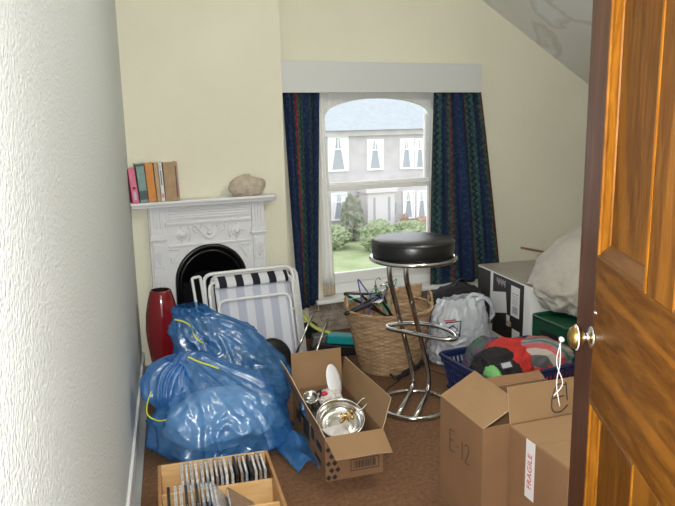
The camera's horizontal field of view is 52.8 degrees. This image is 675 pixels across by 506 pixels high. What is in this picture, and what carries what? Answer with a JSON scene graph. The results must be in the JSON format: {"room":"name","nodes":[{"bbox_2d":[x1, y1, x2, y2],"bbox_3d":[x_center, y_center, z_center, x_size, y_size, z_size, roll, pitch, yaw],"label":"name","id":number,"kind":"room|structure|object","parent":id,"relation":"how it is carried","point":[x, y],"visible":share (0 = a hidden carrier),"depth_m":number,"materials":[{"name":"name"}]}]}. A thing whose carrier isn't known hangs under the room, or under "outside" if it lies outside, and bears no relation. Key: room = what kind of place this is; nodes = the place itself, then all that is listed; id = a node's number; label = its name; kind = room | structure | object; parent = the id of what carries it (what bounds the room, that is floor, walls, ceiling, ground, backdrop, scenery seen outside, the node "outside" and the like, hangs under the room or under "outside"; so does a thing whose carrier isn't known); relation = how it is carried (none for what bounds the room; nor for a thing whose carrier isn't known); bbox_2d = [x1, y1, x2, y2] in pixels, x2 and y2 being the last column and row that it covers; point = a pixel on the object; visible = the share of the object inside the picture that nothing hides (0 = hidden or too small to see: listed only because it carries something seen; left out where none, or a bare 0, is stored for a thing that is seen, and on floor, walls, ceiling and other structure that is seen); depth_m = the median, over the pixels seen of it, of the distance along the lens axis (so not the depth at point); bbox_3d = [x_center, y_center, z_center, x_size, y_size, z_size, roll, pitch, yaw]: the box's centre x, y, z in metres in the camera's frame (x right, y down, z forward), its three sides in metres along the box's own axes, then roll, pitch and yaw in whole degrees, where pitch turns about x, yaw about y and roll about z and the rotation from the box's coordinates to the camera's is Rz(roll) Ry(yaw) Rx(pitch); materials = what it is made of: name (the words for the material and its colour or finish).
{"room":"storage room","nodes":[
{"label":"storage room","id":0,"kind":"room"},
{"bbox_2d":[0,0,141,505],"bbox_3d":[-0.653,-0.100,1.467,0.118,2.500,5.704,-4,11,-13],"label":"wall","id":1,"kind":"structure","parent":0,"point":[71,346],"depth_m":1.44,"materials":[{"name":"white"}]},
{"bbox_2d":[126,352,149,505],"bbox_3d":[-0.688,0.967,2.198,0.014,0.070,3.845,-4,11,-13],"label":"baseboard","id":2,"kind":"structure","parent":1,"relation":"attached to","point":[129,501],"depth_m":2.94,"materials":[{"name":"white paint"}]},
{"bbox_2d":[146,356,218,420],"bbox_3d":[-0.539,0.645,3.047,0.669,0.424,0.560,-6,12,-23],"label":"plastic bag","id":3,"kind":"object","parent":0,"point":[188,356],"visible":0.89,"depth_m":2.95,"materials":[{"name":"plastic"}]},
{"bbox_2d":[162,385,276,450],"bbox_3d":[-0.520,0.730,3.051,0.521,0.251,0.342,-6,12,-23],"label":"bedding","id":4,"kind":"object","parent":3,"relation":"in","point":[217,418],"visible":1,"depth_m":2.94,"materials":[{"name":"plastic"}]},
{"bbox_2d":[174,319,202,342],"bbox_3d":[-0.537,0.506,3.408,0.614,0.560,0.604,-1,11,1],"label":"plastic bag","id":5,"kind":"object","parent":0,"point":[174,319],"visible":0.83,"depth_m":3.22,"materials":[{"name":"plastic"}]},
{"bbox_2d":[193,350,270,395],"bbox_3d":[-0.529,0.638,3.430,0.399,0.287,0.377,-6,12,-23],"label":"bedding","id":6,"kind":"object","parent":5,"relation":"in","point":[250,371],"visible":0.67,"depth_m":3.32,"materials":[{"name":"fabric"}]},
{"bbox_2d":[115,0,287,365],"bbox_3d":[-0.859,-0.626,4.194,0.962,2.500,0.450,-6,12,-23],"label":"wall","id":7,"kind":"structure","parent":0,"point":[201,80],"depth_m":3.94,"materials":[{"name":"paint"}]},
{"bbox_2d":[141,326,460,505],"bbox_3d":[1.081,0.981,2.498,5.750,0.080,5.700,-6,12,-23],"label":"floor","id":8,"kind":"structure","parent":0,"point":[410,476],"depth_m":2.99,"materials":[{"name":"carpet"}]},
{"bbox_2d":[146,287,179,383],"bbox_3d":[-0.969,0.461,3.785,0.186,0.528,0.186,-6,12,-23],"label":"vase","id":9,"kind":"object","parent":8,"relation":"on","point":[162,331],"visible":1,"depth_m":3.71,"materials":[{"name":"red ceramic"}]},
{"bbox_2d":[191,276,213,357],"bbox_3d":[-0.747,0.419,3.815,0.062,0.574,0.160,-10,14,-37],"label":"frame","id":10,"kind":"object","parent":8,"relation":"on","point":[194,277],"visible":0.93,"depth_m":3.81,"materials":[{"name":"white"}]},
{"bbox_2d":[130,193,276,363],"bbox_3d":[-0.803,0.148,4.157,0.864,0.993,0.340,-6,12,-23],"label":"fireplace","id":11,"kind":"object","parent":8,"relation":"on","point":[189,238],"visible":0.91,"depth_m":4.04,"materials":[{"name":"white"}]},
{"bbox_2d":[127,168,138,202],"bbox_3d":[-1.143,-0.378,3.790,0.051,0.192,0.101,-6,12,-23],"label":"book","id":12,"kind":"object","parent":11,"relation":"on","point":[134,198],"visible":0.93,"depth_m":3.75,"materials":[{"name":"pink paper"}]},
{"bbox_2d":[133,163,148,202],"bbox_3d":[-1.101,-0.395,3.805,0.057,0.217,0.101,-6,12,-23],"label":"book","id":13,"kind":"object","parent":11,"relation":"on","point":[138,167],"visible":0.94,"depth_m":3.76,"materials":[{"name":"teal paper"}]},
{"bbox_2d":[143,162,156,201],"bbox_3d":[-1.058,-0.400,3.824,0.055,0.218,0.101,-6,12,-23],"label":"book","id":14,"kind":"object","parent":11,"relation":"on","point":[148,167],"visible":0.92,"depth_m":3.78,"materials":[{"name":"orange paper"}]},
{"bbox_2d":[151,162,160,201],"bbox_3d":[-1.025,-0.403,3.839,0.031,0.218,0.100,-6,12,-23],"label":"book","id":15,"kind":"object","parent":11,"relation":"on","point":[155,166],"visible":0.87,"depth_m":3.79,"materials":[{"name":"beige paper"}]},
{"bbox_2d":[157,162,164,200],"bbox_3d":[-1.003,-0.405,3.848,0.028,0.216,0.101,-6,12,-23],"label":"book","id":16,"kind":"object","parent":11,"relation":"on","point":[159,164],"visible":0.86,"depth_m":3.80,"materials":[{"name":"white paper"}]},
{"bbox_2d":[161,161,179,200],"bbox_3d":[-0.957,-0.412,3.878,0.080,0.216,0.121,-7,13,-23],"label":"book","id":17,"kind":"object","parent":11,"relation":"on","point":[169,169],"visible":0.91,"depth_m":3.82,"materials":[{"name":"beige paper"}]},
{"bbox_2d":[130,193,276,209],"bbox_3d":[-0.769,-0.303,3.969,0.864,0.036,0.126,-6,12,-23],"label":"mantel shelf","id":18,"kind":"object","parent":11,"relation":"attached to","point":[230,200],"depth_m":3.95,"materials":[{"name":"white"}]},
{"bbox_2d":[182,248,241,282],"bbox_3d":[-0.799,0.065,4.171,0.411,0.251,0.174,-6,12,-23],"label":"hood","id":19,"kind":"object","parent":11,"relation":"attached to","point":[214,259],"depth_m":4.15,"materials":[{"name":"black metal"}]},
{"bbox_2d":[228,174,265,196],"bbox_3d":[-0.540,-0.404,4.029,0.230,0.129,0.110,-6,12,-23],"label":"stone","id":20,"kind":"object","parent":11,"relation":"on","point":[243,185],"visible":1,"depth_m":3.99,"materials":[{"name":"stone"}]},
{"bbox_2d":[158,450,286,505],"bbox_3d":[-0.398,0.926,2.363,0.425,0.135,0.660,-4,11,-15],"label":"rack","id":21,"kind":"object","parent":8,"relation":"on","point":[263,492],"visible":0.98,"depth_m":2.55,"materials":[{"name":"brown wood"}]},
{"bbox_2d":[167,487,170,505],"bbox_3d":[-0.590,0.915,2.390,0.011,0.124,0.142,-4,11,-15],"label":"case","id":22,"kind":"object","parent":21,"relation":"on","point":[168,488],"visible":1,"depth_m":2.38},
{"bbox_2d":[174,486,177,505],"bbox_3d":[-0.567,0.914,2.396,0.010,0.124,0.142,-4,11,-15],"label":"case","id":23,"kind":"object","parent":21,"relation":"on","point":[175,488],"visible":1,"depth_m":2.38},
{"bbox_2d":[179,485,182,505],"bbox_3d":[-0.549,0.912,2.401,0.010,0.124,0.142,-4,11,-15],"label":"case","id":24,"kind":"object","parent":21,"relation":"on","point":[180,486],"visible":1,"depth_m":2.39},
{"bbox_2d":[180,464,183,490],"bbox_3d":[-0.582,0.882,2.558,0.010,0.124,0.142,-4,11,-15],"label":"case","id":25,"kind":"object","parent":21,"relation":"on","point":[181,466],"visible":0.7,"depth_m":2.52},
{"bbox_2d":[184,463,188,490],"bbox_3d":[-0.565,0.882,2.561,0.010,0.124,0.142,-4,11,-15],"label":"case","id":26,"kind":"object","parent":21,"relation":"on","point":[185,464],"visible":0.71,"depth_m":2.53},
{"bbox_2d":[184,484,188,505],"bbox_3d":[-0.531,0.911,2.405,0.010,0.124,0.142,-4,11,-15],"label":"case","id":27,"kind":"object","parent":21,"relation":"on","point":[185,486],"visible":1,"depth_m":2.39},
{"bbox_2d":[189,462,193,489],"bbox_3d":[-0.548,0.880,2.566,0.010,0.124,0.142,-4,11,-15],"label":"case","id":28,"kind":"object","parent":21,"relation":"on","point":[190,463],"visible":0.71,"depth_m":2.54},
{"bbox_2d":[189,484,193,505],"bbox_3d":[-0.513,0.910,2.410,0.010,0.124,0.142,-4,11,-15],"label":"case","id":29,"kind":"object","parent":21,"relation":"on","point":[190,485],"visible":1,"depth_m":2.40,"materials":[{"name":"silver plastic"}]},
{"bbox_2d":[194,462,198,488],"bbox_3d":[-0.531,0.879,2.569,0.010,0.124,0.142,-4,11,-15],"label":"case","id":30,"kind":"object","parent":21,"relation":"on","point":[195,464],"visible":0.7,"depth_m":2.54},
{"bbox_2d":[194,483,199,505],"bbox_3d":[-0.495,0.909,2.415,0.010,0.124,0.142,-4,11,-15],"label":"case","id":31,"kind":"object","parent":21,"relation":"on","point":[195,484],"visible":1,"depth_m":2.40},
{"bbox_2d":[199,460,204,487],"bbox_3d":[-0.512,0.877,2.578,0.010,0.124,0.142,-4,11,-15],"label":"case","id":32,"kind":"object","parent":21,"relation":"on","point":[202,480],"visible":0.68,"depth_m":2.56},
{"bbox_2d":[200,482,205,505],"bbox_3d":[-0.477,0.907,2.420,0.010,0.124,0.142,-4,11,-15],"label":"case","id":33,"kind":"object","parent":21,"relation":"on","point":[201,483],"visible":1,"depth_m":2.40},
{"bbox_2d":[204,460,208,486],"bbox_3d":[-0.494,0.876,2.582,0.010,0.124,0.142,-4,11,-15],"label":"case","id":34,"kind":"object","parent":21,"relation":"on","point":[205,461],"visible":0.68,"depth_m":2.56,"materials":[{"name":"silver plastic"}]},
{"bbox_2d":[205,481,210,505],"bbox_3d":[-0.460,0.906,2.424,0.010,0.124,0.142,-4,11,-15],"label":"case","id":35,"kind":"object","parent":21,"relation":"on","point":[209,503],"visible":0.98,"depth_m":2.40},
{"bbox_2d":[208,459,213,484],"bbox_3d":[-0.478,0.875,2.587,0.010,0.124,0.142,-4,11,-15],"label":"case","id":36,"kind":"object","parent":21,"relation":"on","point":[211,475],"visible":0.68,"depth_m":2.57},
{"bbox_2d":[209,482,216,505],"bbox_3d":[-0.424,0.905,2.434,0.055,0.118,0.142,-4,11,-15],"label":"case","id":37,"kind":"object","parent":21,"relation":"on","point":[213,499],"visible":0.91,"depth_m":2.41,"materials":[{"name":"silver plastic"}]},
{"bbox_2d":[161,451,264,493],"bbox_3d":[-0.482,0.864,2.669,0.400,0.127,0.012,-4,11,-15],"label":"shelf","id":38,"kind":"object","parent":21,"relation":"attached to","point":[170,473],"depth_m":2.63,"materials":[{"name":"brown wood"}]},
{"bbox_2d":[213,459,218,485],"bbox_3d":[-0.461,0.874,2.590,0.010,0.124,0.142,-4,11,-15],"label":"case","id":39,"kind":"object","parent":21,"relation":"on","point":[216,476],"visible":0.69,"depth_m":2.56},
{"bbox_2d":[162,478,272,505],"bbox_3d":[-0.439,0.909,2.515,0.400,0.097,0.012,-4,11,-15],"label":"shelf","id":40,"kind":"object","parent":21,"relation":"attached to","point":[260,491],"depth_m":2.53,"materials":[{"name":"brown wood"}]},
{"bbox_2d":[217,458,223,485],"bbox_3d":[-0.444,0.873,2.595,0.010,0.124,0.142,-4,11,-15],"label":"case","id":41,"kind":"object","parent":21,"relation":"on","point":[220,472],"visible":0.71,"depth_m":2.57,"materials":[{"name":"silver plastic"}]},
{"bbox_2d":[213,484,229,505],"bbox_3d":[-0.400,0.908,2.441,0.077,0.108,0.142,-4,11,-15],"label":"case","id":42,"kind":"object","parent":21,"relation":"on","point":[221,498],"visible":0.96,"depth_m":2.44,"materials":[{"name":"plastic"}]},
{"bbox_2d":[222,457,228,484],"bbox_3d":[-0.427,0.871,2.600,0.010,0.124,0.142,-4,11,-15],"label":"case","id":43,"kind":"object","parent":21,"relation":"in","point":[224,468],"visible":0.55,"depth_m":2.57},
{"bbox_2d":[227,457,233,483],"bbox_3d":[-0.406,0.870,2.604,0.010,0.124,0.142,-4,11,-15],"label":"case","id":44,"kind":"object","parent":21,"relation":"in","point":[230,469],"visible":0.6,"depth_m":2.58,"materials":[{"name":"plastic"}]},
{"bbox_2d":[232,456,238,482],"bbox_3d":[-0.390,0.869,2.610,0.010,0.124,0.142,-4,11,-15],"label":"case","id":45,"kind":"object","parent":21,"relation":"on","point":[234,466],"visible":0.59,"depth_m":2.58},
{"bbox_2d":[236,455,243,482],"bbox_3d":[-0.373,0.868,2.613,0.010,0.124,0.142,-4,11,-15],"label":"case","id":46,"kind":"object","parent":21,"relation":"on","point":[239,467],"visible":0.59,"depth_m":2.58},
{"bbox_2d":[226,487,254,505],"bbox_3d":[-0.343,0.914,2.458,0.101,0.087,0.142,-4,11,-15],"label":"case","id":47,"kind":"object","parent":21,"relation":"on","point":[234,498],"visible":1,"depth_m":2.48,"materials":[{"name":"plastic"}]},
{"bbox_2d":[241,455,248,481],"bbox_3d":[-0.356,0.867,2.618,0.010,0.124,0.142,-4,11,-15],"label":"case","id":48,"kind":"object","parent":21,"relation":"on","point":[243,464],"visible":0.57,"depth_m":2.59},
{"bbox_2d":[245,454,252,480],"bbox_3d":[-0.339,0.866,2.620,0.010,0.124,0.142,-4,11,-15],"label":"case","id":49,"kind":"object","parent":21,"relation":"on","point":[249,468],"visible":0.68,"depth_m":2.59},
{"bbox_2d":[250,454,257,480],"bbox_3d":[-0.322,0.864,2.626,0.010,0.124,0.142,-4,11,-15],"label":"case","id":50,"kind":"object","parent":21,"relation":"on","point":[252,462],"visible":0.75,"depth_m":2.59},
{"bbox_2d":[254,453,261,479],"bbox_3d":[-0.305,0.863,2.631,0.010,0.124,0.142,-4,11,-15],"label":"case","id":51,"kind":"object","parent":21,"relation":"on","point":[258,466],"visible":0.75,"depth_m":2.60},
{"bbox_2d":[258,452,266,478],"bbox_3d":[-0.289,0.862,2.636,0.010,0.124,0.142,-4,11,-15],"label":"case","id":52,"kind":"object","parent":21,"relation":"on","point":[264,470],"visible":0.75,"depth_m":2.60,"materials":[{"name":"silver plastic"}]},
{"bbox_2d":[250,501,279,505],"bbox_3d":[-0.396,0.938,2.359,0.400,0.097,0.012,-4,11,-15],"label":"shelf","id":53,"kind":"object","parent":21,"relation":"attached to","point":[277,503],"depth_m":2.39,"materials":[{"name":"brown wood"}]},
{"bbox_2d":[202,265,303,356],"bbox_3d":[-0.471,0.391,3.921,0.560,0.577,0.233,-6,12,-23],"label":"folding chair","id":54,"kind":"object","parent":8,"relation":"on","point":[253,308],"visible":0.89,"depth_m":3.90,"materials":[{"name":"white"}]},
{"bbox_2d":[210,267,306,352],"bbox_3d":[-0.453,0.387,4.020,0.550,0.547,0.219,-6,12,-23],"label":"folding chair","id":55,"kind":"object","parent":8,"relation":"on","point":[295,271],"visible":0.06,"depth_m":4.08,"materials":[{"name":"white"}]},
{"bbox_2d":[256,310,328,384],"bbox_3d":[-0.230,0.531,3.799,0.514,0.356,0.130,-9,14,-36],"label":"chair","id":56,"kind":"object","parent":8,"relation":"on","point":[272,350],"visible":0.62,"depth_m":3.70,"materials":[{"name":"black plastic"}]},
{"bbox_2d":[306,338,310,350],"bbox_3d":[-0.149,0.567,4.316,0.200,0.085,0.100,-6,12,-23],"label":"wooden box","id":57,"kind":"object","parent":8,"relation":"on","point":[308,341],"visible":0.02,"depth_m":4.25,"materials":[{"name":"brown wood"}]},
{"bbox_2d":[304,321,317,338],"bbox_3d":[-0.187,0.487,4.284,0.110,0.085,0.080,-6,12,-23],"label":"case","id":58,"kind":"object","parent":57,"relation":"on","point":[310,330],"visible":0.29,"depth_m":4.25,"materials":[{"name":"black plastic"}]},
{"bbox_2d":[302,311,355,355],"bbox_3d":[-0.034,0.491,4.203,0.381,0.274,0.131,-3,11,-9],"label":"vacuum cleaner","id":59,"kind":"object","parent":8,"relation":"on","point":[330,340],"visible":0.72,"depth_m":4.17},
{"bbox_2d":[280,347,391,481],"bbox_3d":[-0.006,0.695,2.934,0.349,0.356,0.677,-5,12,-17],"label":"cardboard box","id":60,"kind":"object","parent":8,"relation":"on","point":[344,456],"visible":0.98,"depth_m":2.88,"materials":[{"name":"brown"}]},
{"bbox_2d":[296,407,321,464],"bbox_3d":[-0.126,0.780,2.944,0.001,0.110,0.410,-5,12,-17],"label":"print","id":61,"kind":"object","parent":60,"relation":"attached to","point":[305,422],"depth_m":2.95},
{"bbox_2d":[299,389,321,418],"bbox_3d":[-0.118,0.668,3.000,0.105,0.130,0.122,-2,11,-5],"label":"kettle","id":62,"kind":"object","parent":60,"relation":"in","point":[311,398],"visible":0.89,"depth_m":2.97,"materials":[{"name":"silver metal"}]},
{"bbox_2d":[318,388,342,403],"bbox_3d":[-0.041,0.659,3.068,0.132,0.093,0.106,-6,12,-23],"label":"tissue wad","id":63,"kind":"object","parent":60,"relation":"in","point":[332,394],"visible":0.5,"depth_m":3.04,"materials":[{"name":"grey"}]},
{"bbox_2d":[326,448,339,480],"bbox_3d":[-0.018,0.827,2.716,0.061,0.175,0.001,-5,12,-17],"label":"print","id":64,"kind":"object","parent":60,"relation":"attached to","point":[331,456],"depth_m":2.72},
{"bbox_2d":[326,364,341,391],"bbox_3d":[-0.016,0.585,3.102,0.060,0.147,0.103,4,12,25],"label":"dish","id":65,"kind":"object","parent":60,"relation":"in","point":[333,379],"visible":0.77,"depth_m":3.09,"materials":[{"name":"white"}]},
{"bbox_2d":[322,424,350,435],"bbox_3d":[-0.034,0.785,3.018,0.218,0.136,0.436,-6,12,-23],"label":"paper","id":66,"kind":"object","parent":60,"relation":"in","point":[340,429],"visible":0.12,"depth_m":2.90,"materials":[{"name":"grey paper"}]},
{"bbox_2d":[316,397,366,436],"bbox_3d":[0.018,0.719,2.909,0.217,0.142,0.197,0,11,8],"label":"saucepan","id":67,"kind":"object","parent":60,"relation":"in","point":[328,414],"visible":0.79,"depth_m":2.96,"materials":[{"name":"silver metal"}]},
{"bbox_2d":[339,413,349,423],"bbox_3d":[0.031,0.700,2.881,0.058,0.044,0.036,-10,14,-40],"label":"tap","id":68,"kind":"object","parent":67,"relation":"in","point":[343,415],"visible":1,"depth_m":2.87,"materials":[{"name":"brown"}]},
{"bbox_2d":[347,408,355,419],"bbox_3d":[0.059,0.687,2.904,0.036,0.044,0.058,-3,11,-8],"label":"tap","id":69,"kind":"object","parent":67,"relation":"in","point":[350,414],"visible":1,"depth_m":2.89,"materials":[{"name":"brown"}]},
{"bbox_2d":[344,290,433,375],"bbox_3d":[0.299,0.450,3.944,0.518,0.448,0.483,-9,14,-37],"label":"wicker basket","id":70,"kind":"object","parent":8,"relation":"on","point":[380,351],"visible":0.77,"depth_m":3.80,"materials":[{"name":"wicker"}]},
{"bbox_2d":[344,296,382,315],"bbox_3d":[0.194,0.296,3.842,0.287,0.091,0.174,-11,15,-43],"label":"hanger","id":71,"kind":"object","parent":70,"relation":"in","point":[375,300],"visible":0.97,"depth_m":3.82,"materials":[{"name":"black plastic"}]},
{"bbox_2d":[343,284,392,315],"bbox_3d":[0.191,0.291,3.967,0.303,0.240,0.090,-3,11,-8],"label":"hanger","id":72,"kind":"object","parent":70,"relation":"in","point":[348,294],"visible":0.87,"depth_m":3.98,"materials":[{"name":"black plastic"}]},
{"bbox_2d":[357,279,384,314],"bbox_3d":[0.190,0.269,3.870,0.175,0.271,0.016,-6,12,-25],"label":"hanger","id":73,"kind":"object","parent":70,"relation":"in","point":[358,280],"visible":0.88,"depth_m":3.85,"materials":[{"name":"blue plastic"}]},
{"bbox_2d":[361,281,389,315],"bbox_3d":[0.240,0.307,4.017,0.057,0.244,0.248,10,15,44],"label":"hanger","id":74,"kind":"object","parent":70,"relation":"in","point":[362,294],"visible":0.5,"depth_m":4.01,"materials":[{"name":"black plastic"}]},
{"bbox_2d":[370,283,421,315],"bbox_3d":[0.343,0.291,4.115,0.345,0.206,0.057,-4,11,-14],"label":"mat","id":75,"kind":"object","parent":70,"relation":"in","point":[416,289],"visible":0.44,"depth_m":4.13,"materials":[{"name":"wicker"}]},
{"bbox_2d":[390,357,429,378],"bbox_3d":[0.446,0.655,3.914,0.060,0.039,0.420,8,14,40],"label":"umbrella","id":76,"kind":"object","parent":8,"relation":"on","point":[421,363],"visible":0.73,"depth_m":3.82,"materials":[{"name":"black fabric"}]},
{"bbox_2d":[369,232,458,421],"bbox_3d":[0.367,0.350,3.314,0.420,0.874,0.424,-2,11,-6],"label":"bar stool","id":77,"kind":"object","parent":8,"relation":"on","point":[405,250],"visible":0.9,"depth_m":3.23,"materials":[{"name":"metal"}]},
{"bbox_2d":[426,292,494,365],"bbox_3d":[0.740,0.449,4.024,0.446,0.391,0.287,-6,12,-23],"label":"bag","id":78,"kind":"object","parent":8,"relation":"on","point":[466,315],"visible":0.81,"depth_m":3.93,"materials":[{"name":"white"}]},
{"bbox_2d":[429,278,491,322],"bbox_3d":[0.775,0.362,4.397,0.379,0.417,0.320,-6,12,-23],"label":"rucksack","id":79,"kind":"object","parent":8,"relation":"on","point":[455,288],"visible":0.25,"depth_m":4.33,"materials":[{"name":"black fabric"}]},
{"bbox_2d":[439,370,573,505],"bbox_3d":[0.646,0.678,2.525,0.462,0.522,0.355,-5,12,-18],"label":"cardboard box","id":80,"kind":"object","parent":8,"relation":"on","point":[477,413],"visible":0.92,"depth_m":2.37,"materials":[{"name":"brown"}]},
{"bbox_2d":[439,335,574,388],"bbox_3d":[0.919,0.633,3.584,0.642,0.198,0.481,-6,12,-24],"label":"laundry basket","id":81,"kind":"object","parent":8,"relation":"on","point":[451,366],"visible":0.3,"depth_m":3.52,"materials":[{"name":"blue plastic"}]},
{"bbox_2d":[462,335,498,367],"bbox_3d":[0.797,0.552,3.636,0.281,0.235,0.173,-6,12,-23],"label":"garment","id":82,"kind":"object","parent":81,"relation":"in","point":[477,345],"visible":0.36,"depth_m":3.57,"materials":[{"name":"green fabric"}]},
{"bbox_2d":[482,365,501,377],"bbox_3d":[0.758,0.596,3.336,0.074,0.089,0.127,-6,12,-23],"label":"garment","id":83,"kind":"object","parent":81,"relation":"in","point":[490,371],"visible":0.59,"depth_m":3.31,"materials":[{"name":"green fabric"}]},
{"bbox_2d":[469,346,522,374],"bbox_3d":[0.807,0.604,3.453,0.280,0.267,0.253,-6,12,-23],"label":"garment","id":84,"kind":"object","parent":81,"relation":"in","point":[494,355],"visible":0.44,"depth_m":3.38,"materials":[{"name":"black fabric"}]},
{"bbox_2d":[499,361,513,369],"bbox_3d":[0.825,0.549,3.322,0.063,0.036,0.034,-3,11,-8],"label":"card","id":85,"kind":"object","parent":84,"relation":"on","point":[508,364],"visible":1,"depth_m":3.32,"materials":[{"name":"white"}]},
{"bbox_2d":[484,336,534,372],"bbox_3d":[0.888,0.571,3.548,0.330,0.258,0.317,0,11,5],"label":"garment","id":86,"kind":"object","parent":81,"relation":"in","point":[522,357],"visible":0.3,"depth_m":3.46,"materials":[{"name":"red fabric"}]},
{"bbox_2d":[521,335,574,368],"bbox_3d":[1.042,0.545,3.564,0.344,0.216,0.289,-6,12,-23],"label":"scarf","id":87,"kind":"object","parent":81,"relation":"in","point":[543,350],"visible":0.52,"depth_m":3.47,"materials":[{"name":"fabric"}]},
{"bbox_2d":[478,260,550,337],"bbox_3d":[1.342,0.336,4.397,0.623,0.452,0.680,-4,11,-14],"label":"appliance box","id":88,"kind":"object","parent":8,"relation":"on","point":[514,301],"visible":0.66,"depth_m":4.28,"materials":[{"name":"cardboard"}]},
{"bbox_2d":[478,266,523,337],"bbox_3d":[1.034,0.347,4.354,0.002,0.418,0.601,-4,11,-14],"label":"print","id":89,"kind":"object","parent":88,"relation":"attached to","point":[500,284],"depth_m":4.31},
{"bbox_2d":[512,293,517,314],"bbox_3d":[1.082,0.311,4.147,0.001,0.126,0.075,-4,11,-14],"label":"print","id":90,"kind":"object","parent":88,"relation":"attached to","point":[514,310],"depth_m":4.15},
{"bbox_2d":[526,224,581,316],"bbox_3d":[1.543,0.057,4.051,0.853,0.495,0.628,-7,12,-27],"label":"sack","id":91,"kind":"object","parent":88,"relation":"on","point":[554,278],"visible":0.41,"depth_m":3.89,"materials":[{"name":"fabric"}]},
{"bbox_2d":[508,414,571,505],"bbox_3d":[0.803,0.790,2.236,0.362,0.405,0.312,-5,12,-18],"label":"cardboard box","id":92,"kind":"object","parent":8,"relation":"on","point":[539,450],"visible":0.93,"depth_m":2.19,"materials":[{"name":"brown"}]},
{"bbox_2d":[532,311,576,362],"bbox_3d":[1.427,0.505,3.893,0.544,0.310,0.343,-5,12,-20],"label":"plastic crate","id":93,"kind":"object","parent":8,"relation":"on","point":[553,325],"visible":0.17,"depth_m":3.83,"materials":[{"name":"green"}]},
{"bbox_2d":[279,0,588,331],"bbox_3d":[1.055,-0.818,4.994,3.205,2.500,0.164,-6,12,-23],"label":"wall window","id":94,"kind":"structure","parent":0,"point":[535,108],"depth_m":4.92,"materials":[{"name":"paint"}]},
{"bbox_2d":[281,60,481,92],"bbox_3d":[0.302,-1.149,4.467,1.465,0.190,0.114,-6,12,-23],"label":"pelmet","id":95,"kind":"object","parent":94,"relation":"attached to","point":[297,76],"visible":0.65,"depth_m":4.39,"materials":[{"name":"grey paint"}]},
{"bbox_2d":[282,93,318,309],"bbox_3d":[-0.219,-0.392,4.367,0.258,1.570,0.041,-6,12,-23],"label":"curtain","id":96,"kind":"object","parent":95,"relation":"hanging from","point":[301,110],"visible":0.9,"depth_m":4.36,"materials":[{"name":"fabric"}]},
{"bbox_2d":[319,93,335,295],"bbox_3d":[-0.074,-0.441,4.471,0.107,1.478,0.015,-6,12,-23],"label":"curtain","id":97,"kind":"object","parent":95,"relation":"hanging from","point":[326,231],"visible":0.91,"depth_m":4.50,"materials":[{"name":"white fabric"}]},
{"bbox_2d":[430,92,498,290],"bbox_3d":[0.936,-0.515,4.860,0.610,1.560,0.048,-6,12,-23],"label":"curtain","id":98,"kind":"object","parent":95,"relation":"hanging from","point":[462,206],"visible":0.81,"depth_m":4.84,"materials":[{"name":"fabric"}]},
{"bbox_2d":[316,93,450,304],"bbox_3d":[0.310,-0.411,4.700,1.105,1.398,0.250,-6,12,-23],"label":"window","id":99,"kind":"structure","parent":94,"relation":"attached to","point":[345,281],"depth_m":4.76,"materials":[{"name":"white paint"}]},
{"bbox_2d":[482,0,592,84],"bbox_3d":[2.350,-1.186,3.384,2.265,1.371,4.300,-6,12,-23],"label":"ceiling","id":100,"kind":"structure","parent":0,"point":[562,28],"depth_m":4.65,"materials":[{"name":"paint"}]},
{"bbox_3d":[1.937,-0.077,1.095,4.781,2.500,0.140,-6,12,-23],"label":"wall","id":101,"kind":"structure","parent":0,"visible":0},
{"bbox_2d":[567,0,674,505],"bbox_3d":[0.456,0.231,0.942,0.126,1.990,0.852,0,11,6],"label":"door","id":102,"kind":"structure","parent":101,"relation":"in","point":[622,450],"depth_m":1.07,"materials":[{"name":"brown wood"}]},
{"bbox_2d":[553,324,579,405],"bbox_3d":[0.430,0.210,1.254,0.044,0.159,0.042,-6,12,-23],"label":"string","id":103,"kind":"object","parent":102,"relation":"hanging from","point":[561,339],"visible":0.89,"depth_m":1.25,"materials":[{"name":"grey"}]},
{"label":"outside","id":104,"kind":"structure","parent":0,"visible":0},
{"bbox_2d":[333,236,386,272],"bbox_3d":[3.723,-3.335,54.364,130.000,0.300,84.000,-6,12,-23],"label":"garden","id":105,"kind":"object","parent":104,"point":[354,256],"depth_m":35.24,"materials":[{"name":"green plant"}]},
{"bbox_2d":[331,224,352,249],"bbox_3d":[-0.304,-0.945,37.925,2.470,1.434,1.980,-6,12,-23],"label":"shrub","id":106,"kind":"object","parent":105,"relation":"on","point":[341,235],"visible":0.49,"depth_m":37.45,"materials":[{"name":"green plant"}]},
{"bbox_2d":[338,193,364,240],"bbox_3d":[0.855,-2.155,40.203,1.671,2.896,1.470,-6,12,-23],"label":"tree","id":107,"kind":"object","parent":105,"relation":"on","point":[352,215],"visible":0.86,"depth_m":39.78,"materials":[{"name":"green plant"}]},
{"bbox_2d":[324,98,427,233],"bbox_3d":[0.731,-6.017,45.392,24.800,8.500,9.850,-6,12,-23],"label":"building","id":108,"kind":"structure","parent":105,"relation":"on","point":[376,138],"depth_m":42.21,"materials":[{"name":"stone"}]},
{"bbox_2d":[373,197,390,220],"bbox_3d":[2.726,-2.667,41.590,1.150,1.500,0.020,-6,12,-23],"label":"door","id":109,"kind":"structure","parent":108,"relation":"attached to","point":[381,205],"depth_m":41.59,"materials":[{"name":"white"}]},
{"bbox_2d":[359,219,396,251],"bbox_3d":[2.169,-0.993,37.023,1.972,1.778,2.028,4,12,24],"label":"shrub","id":110,"kind":"object","parent":105,"relation":"on","point":[377,227],"visible":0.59,"depth_m":36.52,"materials":[{"name":"green plant"}]},
{"bbox_2d":[390,220,425,231],"bbox_3d":[4.115,-1.258,39.366,2.556,1.331,1.721,-6,12,-23],"label":"shrub","id":111,"kind":"object","parent":105,"relation":"on","point":[410,225],"visible":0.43,"depth_m":38.91,"materials":[{"name":"green plant"}]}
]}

